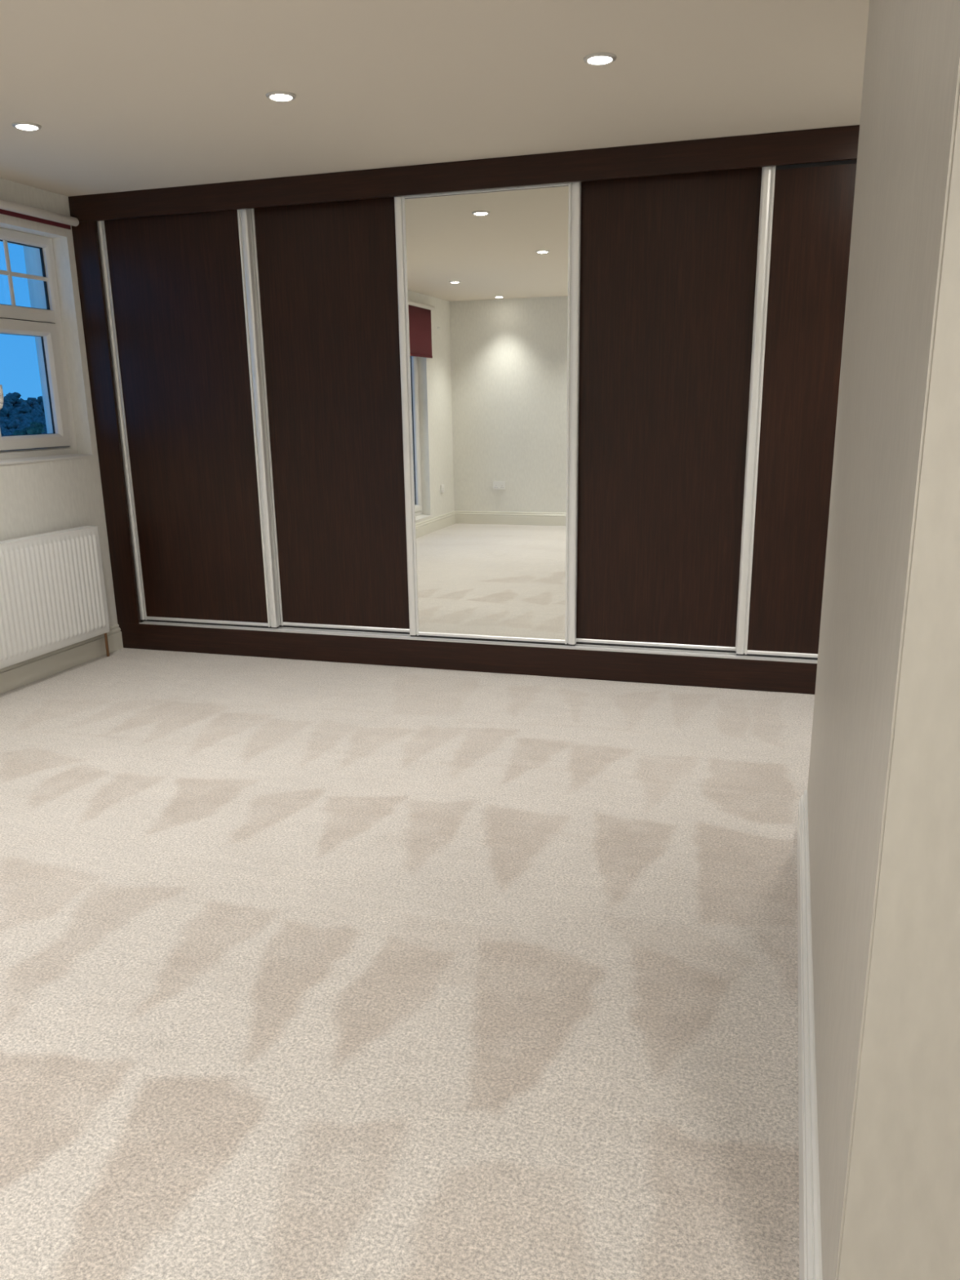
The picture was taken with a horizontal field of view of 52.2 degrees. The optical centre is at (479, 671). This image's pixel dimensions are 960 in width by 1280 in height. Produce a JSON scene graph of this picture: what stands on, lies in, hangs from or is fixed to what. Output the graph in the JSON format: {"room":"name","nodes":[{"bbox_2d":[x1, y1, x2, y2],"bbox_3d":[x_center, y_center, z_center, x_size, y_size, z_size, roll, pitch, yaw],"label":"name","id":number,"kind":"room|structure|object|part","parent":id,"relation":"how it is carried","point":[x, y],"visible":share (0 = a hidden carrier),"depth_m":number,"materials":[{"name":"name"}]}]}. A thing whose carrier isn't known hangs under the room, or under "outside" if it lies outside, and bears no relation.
{"room":"empty bedroom","nodes":[
{"label":"empty bedroom","id":0,"kind":"room"},
{"bbox_2d":[0,177,117,626],"bbox_3d":[-3.029,-0.591,2.970,0.280,2.450,6.660,4,16,17],"label":"wall","id":1,"kind":"structure","parent":0,"point":[37,498],"depth_m":5.15,"materials":[{"name":"beige paint"}]},
{"bbox_2d":[0,199,79,229],"bbox_3d":[-2.295,-2.141,4.450,0.066,0.059,1.362,4,16,17],"label":"roller blind","id":2,"kind":"object","parent":1,"relation":"attached to","point":[6,207],"visible":1,"depth_m":4.80,"materials":[{"name":"white fabric"}]},
{"bbox_2d":[0,226,93,465],"bbox_3d":[-2.388,-1.553,4.660,0.164,1.114,1.265,4,16,17],"label":"window","id":3,"kind":"structure","parent":1,"relation":"in","point":[45,323],"depth_m":5.11,"materials":[{"name":"white plastic"}]},
{"bbox_3d":[-2.339,-1.335,4.767,0.047,0.116,0.034,4,16,17],"label":"lever","id":4,"kind":"part","parent":3,"relation":"part of","materials":[{"name":"white plastic"}]},
{"bbox_3d":[-2.335,-1.460,4.994,0.072,0.626,0.542,4,16,17],"label":"casement sash","id":5,"kind":"part","parent":3,"relation":"part of","materials":[{"name":"white plastic"}]},
{"bbox_3d":[-2.348,-1.025,4.796,0.099,0.022,1.263,4,16,17],"label":"sill","id":6,"kind":"part","parent":3,"relation":"part of","materials":[{"name":"white plastic"}]},
{"bbox_2d":[0,525,110,669],"bbox_3d":[-2.272,-0.285,4.857,0.113,0.731,1.226,4,16,17],"label":"radiator","id":7,"kind":"object","parent":1,"relation":"attached to","point":[53,594],"visible":1,"depth_m":4.97,"materials":[{"name":"white metal"}]},
{"bbox_2d":[0,525,97,545],"bbox_3d":[-2.272,-0.631,4.747,0.074,0.006,1.201,4,16,17],"label":"grille","id":8,"kind":"object","parent":7,"relation":"attached to","point":[27,540],"depth_m":4.98,"materials":[{"name":"white metal"}]},
{"bbox_2d":[0,623,123,693],"bbox_3d":[-1.734,0.651,2.543,2.600,0.142,6.000,4,16,17],"label":"baseboard","id":9,"kind":"structure","parent":1,"relation":"attached to","point":[17,675],"depth_m":5.18,"materials":[{"name":"white wood"}]},
{"bbox_2d":[0,648,814,1279],"bbox_3d":[-0.394,0.718,2.490,5.200,0.002,6.660,4,16,17],"label":"floor","id":10,"kind":"structure","parent":0,"point":[309,970],"depth_m":2.40,"materials":[{"name":"beige carpet"}]},
{"bbox_2d":[67,124,859,694],"bbox_3d":[0.072,-1.235,5.031,4.367,2.398,0.618,4,16,17],"label":"wardrobe","id":11,"kind":"object","parent":10,"relation":"on","point":[568,414],"visible":0.86,"depth_m":4.78,"materials":[{"name":"black wood"}]},
{"bbox_3d":[-2.010,-1.327,5.437,0.144,2.125,0.180,4,16,17],"label":"post","id":12,"kind":"part","parent":11,"relation":"part of","materials":[{"name":"brown wood"}]},
{"bbox_3d":[-1.553,-1.315,5.252,0.791,2.118,0.018,4,16,17],"label":"sliding door","id":13,"kind":"part","parent":11,"relation":"part of","materials":[{"name":"brown wood"}]},
{"bbox_3d":[-1.537,-0.287,5.534,0.783,0.018,0.025,4,16,17],"label":"rail","id":14,"kind":"part","parent":11,"relation":"part of","materials":[{"name":"silver metal"}]},
{"bbox_3d":[-0.735,-1.280,5.047,0.778,2.134,0.018,4,16,17],"label":"sliding door","id":15,"kind":"part","parent":11,"relation":"part of","materials":[{"name":"brown wood"}]},
{"bbox_3d":[-0.719,-0.244,5.332,0.770,0.018,0.025,4,16,17],"label":"rail","id":16,"kind":"part","parent":11,"relation":"part of","materials":[{"name":"silver metal"}]},
{"bbox_3d":[0.025,-2.212,4.490,0.785,0.028,0.025,4,16,17],"label":"rail","id":17,"kind":"part","parent":11,"relation":"part of","materials":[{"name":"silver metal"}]},
{"bbox_3d":[0.040,-1.192,4.766,0.793,2.091,0.004,4,16,17],"label":"sliding door","id":18,"kind":"part","parent":11,"relation":"part of","materials":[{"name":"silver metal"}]},
{"bbox_3d":[0.058,-0.179,5.051,0.785,0.018,0.025,4,16,17],"label":"rail","id":19,"kind":"part","parent":11,"relation":"part of","materials":[{"name":"silver metal"}]},
{"bbox_3d":[0.858,-0.138,4.854,0.793,0.018,0.025,4,16,17],"label":"rail","id":20,"kind":"part","parent":11,"relation":"part of","materials":[{"name":"silver metal"}]},
{"bbox_3d":[0.842,-1.173,4.570,0.801,2.134,0.018,4,16,17],"label":"sliding door","id":21,"kind":"part","parent":11,"relation":"part of","materials":[{"name":"brown wood"}]},
{"bbox_3d":[1.656,-0.071,4.567,0.792,0.018,0.025,4,16,17],"label":"rail","id":22,"kind":"part","parent":11,"relation":"part of","materials":[{"name":"silver metal"}]},
{"bbox_3d":[1.641,-1.082,4.290,0.800,2.082,0.018,4,16,17],"label":"sliding door","id":23,"kind":"part","parent":11,"relation":"part of","materials":[{"name":"brown wood"}]},
{"bbox_2d":[0,0,869,196],"bbox_3d":[-0.521,-1.655,1.886,5.600,0.100,6.900,4,16,17],"label":"ceiling","id":24,"kind":"structure","parent":0,"point":[124,95],"depth_m":3.32,"materials":[{"name":"beige paint"}]},
{"bbox_2d":[11,121,41,130],"bbox_3d":[-1.745,-2.099,3.781,0.106,0.012,0.106,4,16,17],"label":"recessed light","id":25,"kind":"object","parent":24,"relation":"in","point":[24,126],"visible":1,"depth_m":3.76,"materials":[{"name":"grey"}]},
{"bbox_2d":[265,91,296,102],"bbox_3d":[-0.701,-2.029,3.465,0.106,0.012,0.106,4,16,17],"label":"recessed light","id":26,"kind":"object","parent":24,"relation":"in","point":[282,96],"visible":1,"depth_m":3.44,"materials":[{"name":"grey"}]},
{"bbox_2d":[582,52,616,65],"bbox_3d":[0.385,-1.956,3.136,0.106,0.012,0.106,4,16,17],"label":"recessed light","id":27,"kind":"object","parent":24,"relation":"in","point":[600,58],"visible":1,"depth_m":3.12,"materials":[{"name":"grey"}]},
{"bbox_2d":[807,0,959,1279],"bbox_3d":[1.455,-0.308,1.682,1.532,2.450,2.025,4,16,17],"label":"wall partition","id":28,"kind":"structure","parent":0,"point":[883,786],"depth_m":1.14,"materials":[{"name":"beige paint"}]},
{"bbox_2d":[796,790,822,1279],"bbox_3d":[1.415,0.752,1.992,1.453,0.142,2.067,4,16,17],"label":"baseboard","id":29,"kind":"structure","parent":28,"relation":"attached to","point":[810,1228],"depth_m":1.84,"materials":[{"name":"white wood"}]},
{"label":"outside","id":30,"kind":"structure","parent":0,"visible":0},
{"bbox_2d":[13,422,44,435],"bbox_3d":[-63.845,-29.055,141.346,5.757,13.530,5.420,4,16,17],"label":"tree","id":31,"kind":"object","parent":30,"point":[35,428],"visible":0.27,"depth_m":138.50,"materials":[{"name":"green plant"}]},
{"bbox_3d":[-230.201,-149.230,588.501,132.000,28.600,414.000,4,16,17],"label":"hillside","id":32,"kind":"object","parent":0,"visible":0},
{"bbox_2d":[0,391,47,435],"bbox_3d":[-231.021,-146.421,565.914,118.517,36.860,235.933,4,16,17],"label":"woodland","id":33,"kind":"object","parent":32,"relation":"on","point":[20,417],"visible":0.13,"depth_m":547.64,"materials":[{"name":"green plant"}]}
]}

